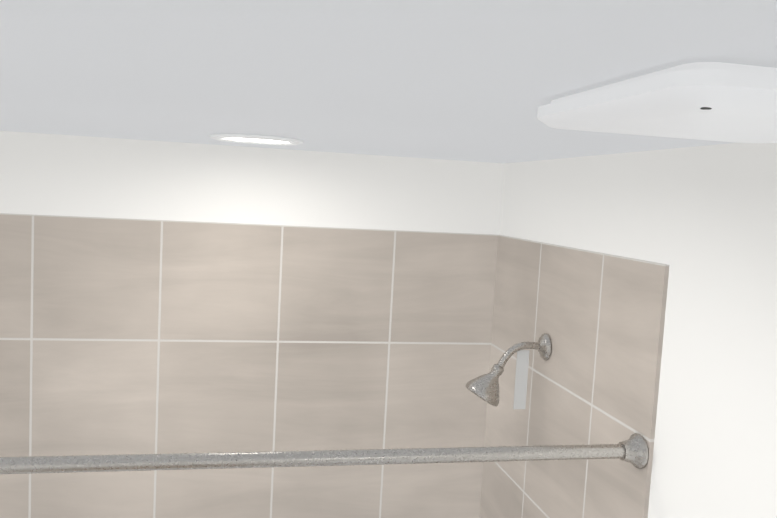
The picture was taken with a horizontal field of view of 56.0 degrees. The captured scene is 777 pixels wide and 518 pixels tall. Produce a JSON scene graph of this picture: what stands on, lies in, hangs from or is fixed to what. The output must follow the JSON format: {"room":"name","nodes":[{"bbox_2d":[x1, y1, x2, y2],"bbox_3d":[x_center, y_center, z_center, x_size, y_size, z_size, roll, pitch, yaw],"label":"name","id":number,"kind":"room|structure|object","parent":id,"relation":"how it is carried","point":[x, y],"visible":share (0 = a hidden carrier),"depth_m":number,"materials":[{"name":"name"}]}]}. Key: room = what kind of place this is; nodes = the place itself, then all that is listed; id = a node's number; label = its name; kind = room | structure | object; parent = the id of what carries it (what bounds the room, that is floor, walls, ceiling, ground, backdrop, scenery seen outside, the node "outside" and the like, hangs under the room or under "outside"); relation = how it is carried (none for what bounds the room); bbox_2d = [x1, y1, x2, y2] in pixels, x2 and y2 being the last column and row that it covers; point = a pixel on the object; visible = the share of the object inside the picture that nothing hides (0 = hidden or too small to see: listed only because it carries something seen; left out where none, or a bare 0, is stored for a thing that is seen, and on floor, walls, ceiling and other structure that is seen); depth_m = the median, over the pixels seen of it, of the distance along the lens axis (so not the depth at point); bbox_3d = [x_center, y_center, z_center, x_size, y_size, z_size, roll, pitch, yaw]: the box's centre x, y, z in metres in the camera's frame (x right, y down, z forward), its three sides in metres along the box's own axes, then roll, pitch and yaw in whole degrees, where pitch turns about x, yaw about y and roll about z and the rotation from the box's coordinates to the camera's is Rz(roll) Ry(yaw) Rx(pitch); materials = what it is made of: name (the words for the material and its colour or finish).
{"room":"bathroom","nodes":[
{"label":"bathroom","id":0,"kind":"room"},
{"bbox_2d":[0,131,504,234],"bbox_3d":[-0.496,0.936,2.041,1.524,2.480,0.100,2,5,-12],"label":"wall","id":1,"kind":"structure","parent":0,"point":[64,175],"depth_m":1.90,"materials":[{"name":"paint"}]},
{"bbox_2d":[0,213,497,517],"bbox_3d":[-0.480,0.849,1.980,1.524,1.895,0.008,2,5,-12],"label":"wall tile","id":2,"kind":"structure","parent":1,"relation":"attached to","point":[119,336],"depth_m":1.94,"materials":[{"name":"beige tile"}]},
{"bbox_2d":[0,0,776,162],"bbox_3d":[0.026,-0.138,-0.215,1.724,0.100,4.505,2,5,-12],"label":"ceiling","id":3,"kind":"structure","parent":0,"point":[473,80],"depth_m":0.62,"materials":[{"name":"paint"}]},
{"bbox_2d":[210,134,302,144],"bbox_3d":[-0.278,-0.251,1.544,0.194,0.007,0.194,2,5,-12],"label":"recessed light","id":4,"kind":"object","parent":3,"relation":"in","point":[254,139],"visible":1,"depth_m":1.52,"materials":[{"name":"white plastic"}]},
{"bbox_2d":[537,62,776,142],"bbox_3d":[0.316,-0.133,0.665,0.284,0.029,0.284,2,5,-12],"label":"ceiling vent","id":5,"kind":"object","parent":3,"relation":"in","point":[722,101],"visible":1,"depth_m":0.58,"materials":[{"name":"white plastic"}]},
{"bbox_2d":[500,143,776,517],"bbox_3d":[0.751,1.173,0.066,0.100,2.480,4.505,2,5,-12],"label":"wall","id":6,"kind":"structure","parent":0,"point":[701,221],"depth_m":1.17,"materials":[{"name":"paint"}]},
{"bbox_2d":[479,235,668,517],"bbox_3d":[0.346,0.914,1.737,0.008,1.895,0.817,2,5,-12],"label":"wall tile","id":7,"kind":"structure","parent":6,"relation":"attached to","point":[598,318],"depth_m":1.57,"materials":[{"name":"beige tile"}]},
{"bbox_2d":[465,333,550,408],"bbox_3d":[0.274,0.262,1.701,0.189,0.181,0.087,2,5,-12],"label":"shower head","id":8,"kind":"object","parent":7,"relation":"attached to","point":[484,387],"visible":1,"depth_m":1.69},
{"bbox_3d":[-0.836,1.118,-0.275,0.100,2.480,4.505,2,5,-12],"label":"wall","id":9,"kind":"structure","parent":0,"visible":0},
{"bbox_3d":[-1.135,0.862,1.419,0.008,1.895,0.817,2,5,-12],"label":"wall tile","id":10,"kind":"structure","parent":9,"relation":"attached to","visible":0},
{"bbox_2d":[0,433,647,473],"bbox_3d":[-0.285,0.320,1.157,1.504,0.062,0.062,2,5,-12],"label":"curtain rod","id":11,"kind":"object","parent":10,"relation":"attached to","point":[633,449],"visible":1,"depth_m":1.19,"materials":[{"name":"silver metal"}]}
]}

